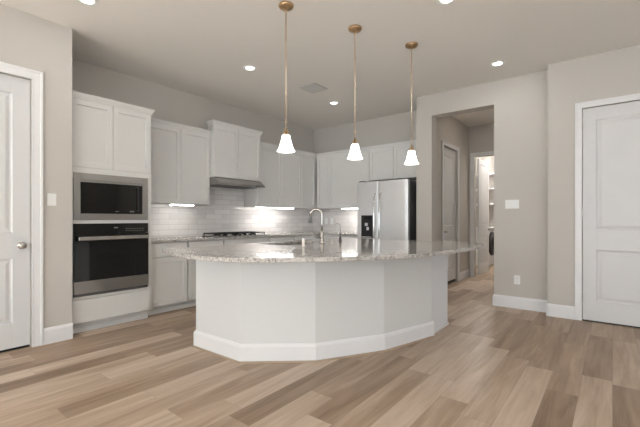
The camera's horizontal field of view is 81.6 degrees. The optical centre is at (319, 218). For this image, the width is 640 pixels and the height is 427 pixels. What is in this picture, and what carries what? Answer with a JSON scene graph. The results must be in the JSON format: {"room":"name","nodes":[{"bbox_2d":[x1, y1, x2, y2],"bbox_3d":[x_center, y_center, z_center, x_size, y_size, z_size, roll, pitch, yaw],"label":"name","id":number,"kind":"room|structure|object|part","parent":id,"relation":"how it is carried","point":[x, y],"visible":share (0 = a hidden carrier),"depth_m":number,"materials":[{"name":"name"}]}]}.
{"room":"kitchen","nodes":[
{"label":"kitchen","id":0,"kind":"room"},
{"bbox_2d":[0,3,71,346],"bbox_3d":[-4.390,-0.350,1.685,0.620,3.050,5.506,0,0,38],"label":"wall","id":1,"kind":"structure","parent":0,"point":[27,40],"depth_m":3.52,"materials":[{"name":"beige paint"}]},
{"bbox_2d":[0,73,29,352],"bbox_3d":[-2.908,-0.051,3.078,0.097,2.448,0.820,0,0,38],"label":"door","id":2,"kind":"structure","parent":1,"relation":"in","point":[14,91],"depth_m":3.32,"materials":[{"name":"white paint"}]},
{"bbox_3d":[-2.681,0.240,3.341,0.067,0.066,0.066,0,0,38],"label":"knob","id":3,"kind":"part","parent":2,"relation":"part of","materials":[{"name":"silver metal"}]},
{"bbox_2d":[0,61,42,346],"bbox_3d":[-2.892,-0.095,3.066,0.021,2.540,1.000,0,0,38],"label":"trim","id":4,"kind":"structure","parent":1,"relation":"attached to","point":[36,76],"depth_m":3.42,"materials":[{"name":"white paint"}]},
{"bbox_2d":[47,193,55,205],"bbox_3d":[-2.543,-0.185,3.518,0.008,0.116,0.072,0,0,38],"label":"light switch","id":5,"kind":"object","parent":1,"relation":"attached to","point":[51,197],"visible":1,"depth_m":3.51,"materials":[{"name":"white plastic"}]},
{"bbox_2d":[43,323,72,344],"bbox_3d":[-2.509,1.099,3.555,0.016,0.152,0.239,0,0,38],"label":"baseboard","id":6,"kind":"structure","parent":1,"relation":"attached to","point":[63,332],"depth_m":3.54,"materials":[{"name":"white paint"}]},
{"bbox_2d":[72,58,312,237],"bbox_3d":[-1.378,-0.350,5.801,0.750,3.050,4.900,0,0,38],"label":"wall","id":7,"kind":"structure","parent":0,"point":[169,104],"depth_m":5.36,"materials":[{"name":"beige paint"}]},
{"bbox_2d":[151,117,210,204],"bbox_3d":[-2.053,-0.750,5.097,0.358,1.079,1.056,0,0,38],"label":"upper cabinet","id":8,"kind":"object","parent":7,"relation":"attached to","point":[180,153],"visible":0.75,"depth_m":5.04,"materials":[{"name":"white paint"}]},
{"bbox_3d":[-2.061,-0.721,4.871,0.031,1.016,0.489,0,0,38],"label":"door","id":9,"kind":"part","parent":8,"relation":"part of","materials":[{"name":"white paint"}]},
{"bbox_3d":[-1.924,-1.257,4.996,0.030,0.064,1.055,0,0,38],"label":"crown moulding","id":10,"kind":"part","parent":8,"relation":"part of","materials":[{"name":"white paint"}]},
{"bbox_2d":[169,203,193,205],"bbox_3d":[-1.902,-0.198,5.112,0.080,0.024,0.330,0,0,38],"label":"light","id":11,"kind":"object","parent":8,"relation":"attached to","point":[169,203],"visible":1,"depth_m":5.11,"materials":[{"name":"white plastic"}]},
{"bbox_3d":[-1.765,-0.721,5.247,0.031,1.016,0.455,0,0,38],"label":"door","id":12,"kind":"part","parent":8,"relation":"part of","materials":[{"name":"white paint"}]},
{"bbox_2d":[151,187,312,237],"bbox_3d":[-1.329,-0.176,6.298,0.009,0.872,3.835,0,0,38],"label":"backsplash","id":13,"kind":"structure","parent":7,"relation":"attached to","point":[226,211],"depth_m":6.00,"materials":[{"name":"tile"}]},
{"bbox_2d":[206,119,262,180],"bbox_3d":[-1.407,-1.024,5.843,0.447,0.817,0.970,0,0,38],"label":"upper cabinet","id":14,"kind":"object","parent":7,"relation":"attached to","point":[234,149],"visible":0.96,"depth_m":5.66,"materials":[{"name":"white paint"}]},
{"bbox_3d":[-1.408,-0.995,5.555,0.031,0.754,0.446,0,0,38],"label":"door","id":15,"kind":"part","parent":14,"relation":"part of","materials":[{"name":"white paint"}]},
{"bbox_3d":[-1.298,-1.400,5.757,0.169,0.064,0.970,0,0,38],"label":"crown moulding","id":16,"kind":"part","parent":14,"relation":"part of","materials":[{"name":"white paint"}]},
{"bbox_2d":[210,177,264,188],"bbox_3d":[-1.368,-0.556,5.812,0.529,0.114,0.904,0,0,38],"label":"range hood","id":17,"kind":"object","parent":14,"relation":"attached to","point":[219,182],"visible":0.88,"depth_m":5.66,"materials":[{"name":"metal"}]},
{"bbox_3d":[-1.128,-0.995,5.910,0.031,0.754,0.446,0,0,38],"label":"door","id":18,"kind":"part","parent":14,"relation":"part of","materials":[{"name":"white paint"}]},
{"bbox_2d":[244,141,319,208],"bbox_3d":[-0.579,-0.750,6.965,0.358,1.079,1.874,0,0,38],"label":"upper cabinet","id":19,"kind":"object","parent":7,"relation":"attached to","point":[289,180],"visible":0.7,"depth_m":6.69,"materials":[{"name":"white paint"}]},
{"bbox_3d":[-0.871,-0.721,6.379,0.031,1.016,0.578,0,0,38],"label":"door","id":20,"kind":"part","parent":19,"relation":"part of","materials":[{"name":"white paint"}]},
{"bbox_2d":[255,206,293,208],"bbox_3d":[-0.787,-0.198,6.525,0.080,0.024,0.890,0,0,38],"label":"light","id":21,"kind":"object","parent":19,"relation":"attached to","point":[255,206],"visible":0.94,"depth_m":6.53,"materials":[{"name":"white plastic"}]},
{"bbox_2d":[255,207,293,208],"bbox_3d":[-0.787,-0.191,6.525,0.072,0.010,0.878,0,0,38],"label":"diffuser","id":22,"kind":"object","parent":21,"relation":"attached to","point":[255,207],"depth_m":6.57,"materials":[{"name":"white plastic"}]},
{"bbox_3d":[-0.551,-1.257,6.735,0.030,0.064,1.548,0,0,38],"label":"crown moulding","id":23,"kind":"part","parent":19,"relation":"part of","materials":[{"name":"white paint"}]},
{"bbox_3d":[-0.521,-0.721,6.822,0.031,1.016,0.539,0,0,38],"label":"door","id":24,"kind":"part","parent":19,"relation":"part of","materials":[{"name":"white paint"}]},
{"bbox_3d":[-0.228,-0.721,7.194,0.031,1.016,0.397,0,0,38],"label":"door","id":25,"kind":"part","parent":19,"relation":"part of","materials":[{"name":"white paint"}]},
{"bbox_2d":[0,264,639,426],"bbox_3d":[1.523,1.205,2.938,8.950,0.060,15.100,0,0,38],"label":"floor","id":26,"kind":"structure","parent":0,"point":[491,366],"depth_m":2.70,"materials":[{"name":"wood"}]},
{"bbox_2d":[72,90,154,333],"bbox_3d":[-2.495,-0.057,4.254,0.708,2.464,0.872,0,0,38],"label":"tall cabinet","id":27,"kind":"object","parent":26,"relation":"on","point":[110,137],"visible":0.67,"depth_m":4.02,"materials":[{"name":"white paint"}]},
{"bbox_3d":[-2.387,-0.880,3.884,0.019,0.694,0.401,0,0,38],"label":"door","id":28,"kind":"part","parent":27,"relation":"part of","materials":[{"name":"white paint"}]},
{"bbox_2d":[73,172,147,219],"bbox_3d":[-2.368,-0.232,4.126,0.371,0.482,0.760,0,0,38],"label":"microwave","id":29,"kind":"object","parent":27,"relation":"in","point":[95,196],"visible":0.99,"depth_m":3.99,"materials":[{"name":"metal"}]},
{"bbox_3d":[-2.247,-0.218,4.030,0.014,0.320,0.632,0,0,38],"label":"door glass","id":30,"kind":"part","parent":29,"relation":"part of","materials":[{"name":"black glass"}]},
{"bbox_3d":[-2.250,0.945,4.032,0.012,0.236,0.798,0,0,38],"label":"drawer","id":31,"kind":"part","parent":27,"relation":"part of","materials":[{"name":"white paint"}]},
{"bbox_2d":[73,223,148,297],"bbox_3d":[-2.449,0.420,4.190,0.663,0.746,0.760,0,0,38],"label":"wall oven","id":32,"kind":"object","parent":27,"relation":"in","point":[107,257],"visible":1,"depth_m":3.98,"materials":[{"name":"black glass"}]},
{"bbox_3d":[-2.241,0.397,4.026,0.029,0.482,0.760,0,0,38],"label":"oven door","id":33,"kind":"part","parent":32,"relation":"part of","materials":[{"name":"black glass"}]},
{"bbox_3d":[-2.245,0.100,4.029,0.019,0.105,0.760,0,0,38],"label":"control panel","id":34,"kind":"part","parent":32,"relation":"part of","materials":[{"name":"black glass"}]},
{"bbox_3d":[-2.241,0.701,4.026,0.029,0.125,0.760,0,0,38],"label":"rail","id":35,"kind":"part","parent":32,"relation":"part of","materials":[{"name":"metal"}]},
{"bbox_3d":[-2.210,0.200,4.001,0.053,0.038,0.710,0,0,38],"label":"handle","id":36,"kind":"part","parent":32,"relation":"part of","materials":[{"name":"silver metal"}]},
{"bbox_3d":[-2.257,0.273,4.048,0.019,1.605,0.842,0,0,38],"label":"frame","id":37,"kind":"part","parent":27,"relation":"part of","materials":[{"name":"white paint"}]},
{"bbox_3d":[-2.355,-1.257,4.143,0.350,0.064,0.872,0,0,38],"label":"crown moulding","id":38,"kind":"part","parent":27,"relation":"part of","materials":[{"name":"white paint"}]},
{"bbox_3d":[-2.130,-0.880,4.210,0.019,0.694,0.417,0,0,38],"label":"door","id":39,"kind":"part","parent":27,"relation":"part of","materials":[{"name":"white paint"}]},
{"bbox_2d":[148,241,186,314],"bbox_3d":[-2.119,0.734,4.819,0.578,0.882,0.536,0,0,38],"label":"base cabinet","id":40,"kind":"object","parent":26,"relation":"on","point":[168,272],"visible":0.56,"depth_m":4.65,"materials":[{"name":"white paint"}]},
{"bbox_3d":[-1.903,0.384,4.651,0.031,0.166,0.513,0,0,38],"label":"drawer","id":41,"kind":"part","parent":40,"relation":"part of","materials":[{"name":"white paint"}]},
{"bbox_3d":[-1.903,0.774,4.651,0.031,0.590,0.513,0,0,38],"label":"door","id":42,"kind":"part","parent":40,"relation":"part of","materials":[{"name":"white paint"}]},
{"bbox_2d":[151,231,357,242],"bbox_3d":[-0.717,0.276,5.816,1.547,0.030,3.836,0,0,38],"label":"countertop","id":43,"kind":"structure","parent":40,"relation":"on","point":[192,238],"depth_m":5.53,"materials":[{"name":"stone"}]},
{"bbox_2d":[204,231,267,236],"bbox_3d":[-1.307,0.234,5.789,0.475,0.054,0.910,0,0,38],"label":"gas cooktop","id":44,"kind":"object","parent":43,"relation":"in","point":[242,233],"visible":0.99,"depth_m":5.64,"materials":[{"name":"metal"}]},
{"bbox_2d":[184,240,222,307],"bbox_3d":[-1.776,0.734,5.254,0.578,0.882,0.568,0,0,38],"label":"base cabinet","id":45,"kind":"object","parent":26,"relation":"on","point":[191,264],"visible":0.2,"depth_m":4.93,"materials":[{"name":"white paint"}]},
{"bbox_3d":[-1.649,0.774,4.974,0.031,0.590,0.270,0,0,38],"label":"door","id":46,"kind":"part","parent":45,"relation":"part of","materials":[{"name":"white paint"}]},
{"bbox_3d":[-1.562,0.384,5.084,0.031,0.166,0.552,0,0,38],"label":"drawer","id":47,"kind":"part","parent":45,"relation":"part of","materials":[{"name":"white paint"}]},
{"bbox_2d":[223,237,268,244],"bbox_3d":[-1.324,0.734,5.827,0.578,0.882,0.888,0,0,38],"label":"base cabinet","id":48,"kind":"object","parent":26,"relation":"on","point":[262,239],"visible":0.07,"depth_m":5.61,"materials":[{"name":"white paint"}]},
{"bbox_2d":[268,236,292,241],"bbox_3d":[-0.866,0.734,6.408,0.578,0.882,0.588,0,0,38],"label":"base cabinet","id":49,"kind":"object","parent":26,"relation":"on","point":[281,238],"visible":0.09,"depth_m":6.22,"materials":[{"name":"white paint"}]},
{"bbox_2d":[293,235,318,239],"bbox_3d":[-0.293,0.734,7.133,0.578,0.882,1.256,0,0,38],"label":"base cabinet","id":50,"kind":"object","parent":26,"relation":"on","point":[299,237],"visible":0.08,"depth_m":6.71,"materials":[{"name":"white paint"}]},
{"bbox_2d":[192,254,448,363],"bbox_3d":[0.142,0.734,3.758,1.648,0.882,2.184,0,0,38],"label":"kitchen island","id":51,"kind":"object","parent":26,"relation":"on","point":[267,312],"visible":0.83,"depth_m":3.15,"materials":[{"name":"paint"}]},
{"bbox_3d":[-0.002,1.168,3.314,2.332,0.014,0.556,0,0,-5],"label":"shoe moulding","id":52,"kind":"part","parent":51,"relation":"part of","materials":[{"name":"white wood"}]},
{"bbox_3d":[0.017,1.099,3.329,2.330,0.152,0.554,0,0,-6],"label":"baseboard","id":53,"kind":"part","parent":51,"relation":"part of","materials":[{"name":"white paint"}]},
{"bbox_2d":[162,237,482,262],"bbox_3d":[0.192,0.276,3.526,2.034,0.031,2.726,0,0,38],"label":"island countertop","id":54,"kind":"structure","parent":51,"relation":"on","point":[348,249],"depth_m":2.99,"materials":[{"name":"stone"}]},
{"bbox_2d":[308,208,324,242],"bbox_3d":[-0.035,0.072,3.992,0.164,0.374,0.116,0,0,-19],"label":"kitchen faucet","id":55,"kind":"object","parent":54,"relation":"on","point":[321,237],"visible":0.98,"depth_m":3.97,"materials":[{"name":"silver metal"}]},
{"bbox_3d":[1.263,0.735,3.946,0.016,0.880,0.496,0,0,38],"label":"panel","id":56,"kind":"part","parent":51,"relation":"part of","materials":[{"name":"paint"}]},
{"bbox_2d":[319,235,357,238],"bbox_3d":[0.519,0.734,6.920,0.951,0.882,0.568,0,0,38],"label":"base cabinet","id":57,"kind":"object","parent":26,"relation":"on","point":[325,236],"visible":0.06,"depth_m":6.72,"materials":[{"name":"white paint"}]},
{"bbox_3d":[0.184,0.384,6.843,0.437,0.166,0.031,0,0,38],"label":"drawer","id":58,"kind":"part","parent":57,"relation":"part of","materials":[{"name":"white paint"}]},
{"bbox_3d":[0.542,0.384,6.560,0.452,0.166,0.031,0,0,38],"label":"drawer","id":59,"kind":"part","parent":57,"relation":"part of","materials":[{"name":"white paint"}]},
{"bbox_2d":[358,178,415,239],"bbox_3d":[1.195,0.270,6.220,0.914,1.810,0.813,0,0,38],"label":"refrigerator","id":60,"kind":"object","parent":26,"relation":"on","point":[387,208],"visible":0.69,"depth_m":5.89,"materials":[{"name":"silver metal"}]},
{"bbox_3d":[0.803,0.253,6.143,0.394,1.735,0.070,0,0,38],"label":"freezer door","id":61,"kind":"part","parent":60,"relation":"part of","materials":[{"name":"silver metal"}]},
{"bbox_3d":[0.881,0.070,6.000,0.026,0.990,0.078,0,0,38],"label":"handle","id":62,"kind":"part","parent":60,"relation":"part of","materials":[{"name":"silver metal"}]},
{"bbox_3d":[0.960,0.070,5.938,0.026,0.990,0.078,0,0,38],"label":"handle","id":63,"kind":"part","parent":60,"relation":"part of","materials":[{"name":"silver metal"}]},
{"bbox_3d":[1.164,0.253,5.858,0.514,1.735,0.070,0,0,38],"label":"fridge door","id":64,"kind":"part","parent":60,"relation":"part of","materials":[{"name":"silver metal"}]},
{"bbox_2d":[476,226,493,265],"bbox_3d":[4.044,0.680,9.522,0.772,0.970,0.680,0,0,38],"label":"washing machine","id":65,"kind":"object","parent":26,"relation":"on","point":[491,232],"visible":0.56,"depth_m":9.21,"materials":[{"name":"white metal"}]},
{"bbox_2d":[0,0,639,129],"bbox_3d":[1.523,-1.915,2.938,8.950,0.080,15.100,0,0,38],"label":"ceiling","id":66,"kind":"structure","parent":0,"point":[202,48],"depth_m":3.98,"materials":[{"name":"paint"}]},
{"bbox_2d":[77,0,98,5],"bbox_3d":[-1.998,-1.871,3.175,0.176,0.007,0.176,0,0,38],"label":"recessed light","id":67,"kind":"object","parent":66,"relation":"in","point":[85,2],"visible":1,"depth_m":3.20,"materials":[{"name":"white plastic"}]},
{"bbox_2d":[243,65,256,70],"bbox_3d":[-0.870,-1.871,4.604,0.176,0.007,0.176,0,0,38],"label":"recessed light","id":68,"kind":"object","parent":66,"relation":"in","point":[246,67],"visible":1,"depth_m":4.60,"materials":[{"name":"white plastic"}]},
{"bbox_2d":[277,1,294,152],"bbox_3d":[-0.297,-1.233,3.249,0.151,1.284,0.151,0,0,-29],"label":"pendant light","id":69,"kind":"object","parent":66,"relation":"hanging from","point":[285,146],"visible":1,"depth_m":3.24,"materials":[{"name":"white glass"}]},
{"bbox_3d":[-0.297,-1.312,3.249,0.017,1.045,0.016,0,0,38],"label":"stem","id":70,"kind":"part","parent":69,"relation":"part of","materials":[{"name":"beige metal"}]},
{"bbox_3d":[-0.297,-0.662,3.249,0.151,0.142,0.151,0,0,-29],"label":"lamp shade","id":71,"kind":"part","parent":69,"relation":"part of","materials":[{"name":"white glass"}]},
{"bbox_2d":[299,83,327,92],"bbox_3d":[-0.092,-1.868,5.308,0.300,0.013,0.300,0,0,38],"label":"ceiling vent","id":72,"kind":"object","parent":66,"relation":"in","point":[314,87],"visible":1,"depth_m":5.29,"materials":[{"name":"white metal"}]},
{"bbox_2d":[329,101,338,104],"bbox_3d":[0.226,-1.871,5.993,0.176,0.007,0.176,0,0,38],"label":"recessed light","id":73,"kind":"object","parent":66,"relation":"in","point":[332,102],"visible":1,"depth_m":6.00,"materials":[{"name":"white plastic"}]},
{"bbox_2d":[347,25,362,159],"bbox_3d":[0.344,-1.233,3.640,0.151,1.284,0.151,0,0,-29],"label":"pendant light","id":74,"kind":"object","parent":66,"relation":"hanging from","point":[354,154],"visible":1,"depth_m":3.62,"materials":[{"name":"white glass"}]},
{"bbox_3d":[0.344,-1.312,3.640,0.017,1.045,0.016,0,0,38],"label":"stem","id":75,"kind":"part","parent":74,"relation":"part of","materials":[{"name":"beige metal"}]},
{"bbox_3d":[0.344,-0.662,3.640,0.151,0.142,0.151,0,0,16],"label":"lamp shade","id":76,"kind":"part","parent":74,"relation":"part of","materials":[{"name":"white glass"}]},
{"bbox_2d":[404,42,418,164],"bbox_3d":[0.984,-1.233,3.984,0.151,1.284,0.151,0,0,-29],"label":"pendant light","id":77,"kind":"object","parent":66,"relation":"hanging from","point":[411,159],"visible":1,"depth_m":3.97,"materials":[{"name":"white glass"}]},
{"bbox_3d":[0.984,-1.312,3.984,0.017,1.045,0.016,0,0,38],"label":"stem","id":78,"kind":"part","parent":77,"relation":"part of","materials":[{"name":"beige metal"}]},
{"bbox_3d":[0.984,-0.662,3.984,0.151,0.142,0.151,0,0,16],"label":"lamp shade","id":79,"kind":"part","parent":77,"relation":"part of","materials":[{"name":"white glass"}]},
{"bbox_2d":[436,0,455,4],"bbox_3d":[1.080,-1.871,3.160,0.176,0.007,0.176,0,0,38],"label":"recessed light","id":80,"kind":"object","parent":66,"relation":"in","point":[440,2],"visible":1,"depth_m":3.20,"materials":[{"name":"white plastic"}]},
{"bbox_2d":[490,61,505,66],"bbox_3d":[2.143,-1.871,4.475,0.176,0.007,0.176,0,0,38],"label":"recessed light","id":81,"kind":"object","parent":66,"relation":"in","point":[496,63],"visible":1,"depth_m":4.46,"materials":[{"name":"white plastic"}]},
{"bbox_2d":[313,110,415,232],"bbox_3d":[0.900,-0.350,7.060,2.566,3.050,0.100,0,0,38],"label":"wall","id":82,"kind":"structure","parent":0,"point":[394,128],"depth_m":7.00,"materials":[{"name":"beige paint"}]},
{"bbox_2d":[313,208,357,232],"bbox_3d":[0.466,0.025,7.332,1.545,0.469,0.009,0,0,38],"label":"backsplash","id":83,"kind":"structure","parent":82,"relation":"attached to","point":[347,218],"depth_m":7.42,"materials":[{"name":"tile"}]},
{"bbox_2d":[316,146,370,208],"bbox_3d":[0.495,-0.750,7.085,1.196,1.079,0.358,0,0,38],"label":"upper cabinet","id":84,"kind":"object","parent":82,"relation":"attached to","point":[338,177],"visible":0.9,"depth_m":7.00,"materials":[{"name":"white paint"}]},
{"bbox_3d":[0.061,-0.721,7.258,0.290,1.016,0.031,0,0,38],"label":"door","id":85,"kind":"part","parent":84,"relation":"part of","materials":[{"name":"white paint"}]},
{"bbox_3d":[0.394,-1.257,6.956,1.196,0.064,0.030,0,0,38],"label":"crown moulding","id":86,"kind":"part","parent":84,"relation":"part of","materials":[{"name":"white paint"}]},
{"bbox_3d":[0.529,-0.721,6.889,0.890,1.016,0.031,0,0,38],"label":"door","id":87,"kind":"part","parent":84,"relation":"part of","materials":[{"name":"white paint"}]},
{"bbox_2d":[368,140,415,180],"bbox_3d":[1.364,-0.985,6.400,1.012,0.609,0.358,0,0,38],"label":"upper cabinet","id":88,"kind":"object","parent":82,"relation":"attached to","point":[386,161],"visible":0.72,"depth_m":6.33,"materials":[{"name":"white paint"}]},
{"bbox_3d":[1.071,-0.956,6.461,0.467,0.546,0.031,0,0,38],"label":"door","id":89,"kind":"part","parent":88,"relation":"part of","materials":[{"name":"white paint"}]},
{"bbox_3d":[1.262,-1.257,6.271,1.012,0.064,0.030,0,0,38],"label":"crown moulding","id":90,"kind":"part","parent":88,"relation":"part of","materials":[{"name":"white paint"}]},
{"bbox_3d":[1.455,-0.956,6.158,0.499,0.546,0.031,0,0,38],"label":"door","id":91,"kind":"part","parent":88,"relation":"part of","materials":[{"name":"white paint"}]},
{"bbox_2d":[439,116,468,280],"bbox_3d":[2.468,-0.350,6.938,0.120,3.050,1.650,0,0,38],"label":"wall","id":92,"kind":"structure","parent":0,"point":[453,131],"depth_m":7.14,"materials":[{"name":"beige paint"}]},
{"bbox_2d":[444,147,455,283],"bbox_3d":[2.347,-0.051,6.715,0.086,2.448,0.730,0,0,38],"label":"door","id":93,"kind":"structure","parent":92,"relation":"in","point":[449,155],"depth_m":6.80,"materials":[{"name":"white paint"}]},
{"bbox_2d":[442,140,459,280],"bbox_3d":[2.369,-0.089,6.698,0.021,2.528,0.890,0,0,38],"label":"trim","id":94,"kind":"structure","parent":92,"relation":"attached to","point":[445,143],"depth_m":7.00,"materials":[{"name":"white paint"}]},
{"bbox_2d":[460,269,468,279],"bbox_3d":[2.838,1.099,7.296,0.016,0.152,0.628,0,0,38],"label":"baseboard","id":95,"kind":"structure","parent":92,"relation":"attached to","point":[464,274],"depth_m":7.29,"materials":[{"name":"white paint"}]},
{"bbox_2d":[469,123,493,276],"bbox_3d":[3.169,-0.350,7.511,2.270,3.050,0.120,0,0,38],"label":"wall","id":96,"kind":"structure","parent":0,"point":[481,137],"depth_m":7.46,"materials":[{"name":"beige paint"}]},
{"bbox_2d":[470,151,493,276],"bbox_3d":[3.428,-0.077,7.218,0.970,2.505,0.021,0,0,38],"label":"trim","id":97,"kind":"structure","parent":96,"relation":"attached to","point":[472,155],"depth_m":7.49,"materials":[{"name":"white paint"}]},
{"bbox_2d":[416,70,547,299],"bbox_3d":[2.408,-0.350,5.476,1.764,3.050,0.720,0,0,38],"label":"wall","id":98,"kind":"structure","parent":0,"point":[519,104],"depth_m":4.93,"materials":[{"name":"beige paint"}]},
{"bbox_2d":[505,200,518,208],"bbox_3d":[2.540,-0.195,4.906,0.164,0.116,0.008,0,0,38],"label":"light switch","id":99,"kind":"object","parent":98,"relation":"attached to","point":[509,204],"visible":1,"depth_m":4.90,"materials":[{"name":"white plastic"}]},
{"bbox_2d":[514,275,519,284],"bbox_3d":[2.588,0.800,4.869,0.072,0.116,0.008,0,0,38],"label":"wall outlet","id":100,"kind":"object","parent":98,"relation":"attached to","point":[516,278],"visible":1,"depth_m":4.87,"materials":[{"name":"white plastic"}]},
{"bbox_2d":[492,294,574,319],"bbox_3d":[2.684,1.099,4.740,0.211,0.152,1.012,0,0,-35],"label":"baseboard","id":101,"kind":"structure","parent":98,"relation":"attached to","point":[553,310],"depth_m":4.73,"materials":[{"name":"white paint"}]},
{"bbox_2d":[476,156,493,226],"bbox_3d":[4.068,-0.350,8.650,2.270,3.050,2.780,0,0,38],"label":"wall","id":102,"kind":"structure","parent":0,"point":[490,159],"depth_m":9.91,"materials":[{"name":"beige paint"}]},
{"bbox_2d":[477,158,490,274],"bbox_3d":[3.490,-0.045,7.857,0.086,2.380,0.790,0,0,38],"label":"door","id":103,"kind":"structure","parent":102,"relation":"in","point":[483,229],"depth_m":7.83,"materials":[{"name":"white paint"}]},
{"bbox_2d":[548,44,639,319],"bbox_3d":[4.578,-0.350,3.356,4.270,3.050,0.440,0,0,38],"label":"wall","id":104,"kind":"structure","parent":0,"point":[614,73],"depth_m":4.37,"materials":[{"name":"beige paint"}]},
{"bbox_2d":[575,93,639,320],"bbox_3d":[3.353,-0.086,4.029,0.965,2.522,0.021,0,0,38],"label":"trim","id":105,"kind":"structure","parent":104,"relation":"attached to","point":[578,106],"depth_m":4.30,"materials":[{"name":"white paint"}]},
{"bbox_2d":[582,101,639,327],"bbox_3d":[3.365,-0.050,4.051,0.825,2.445,0.038,0,0,38],"label":"door","id":106,"kind":"structure","parent":104,"relation":"in","point":[611,133],"depth_m":4.13,"materials":[{"name":"white paint"}]}
]}

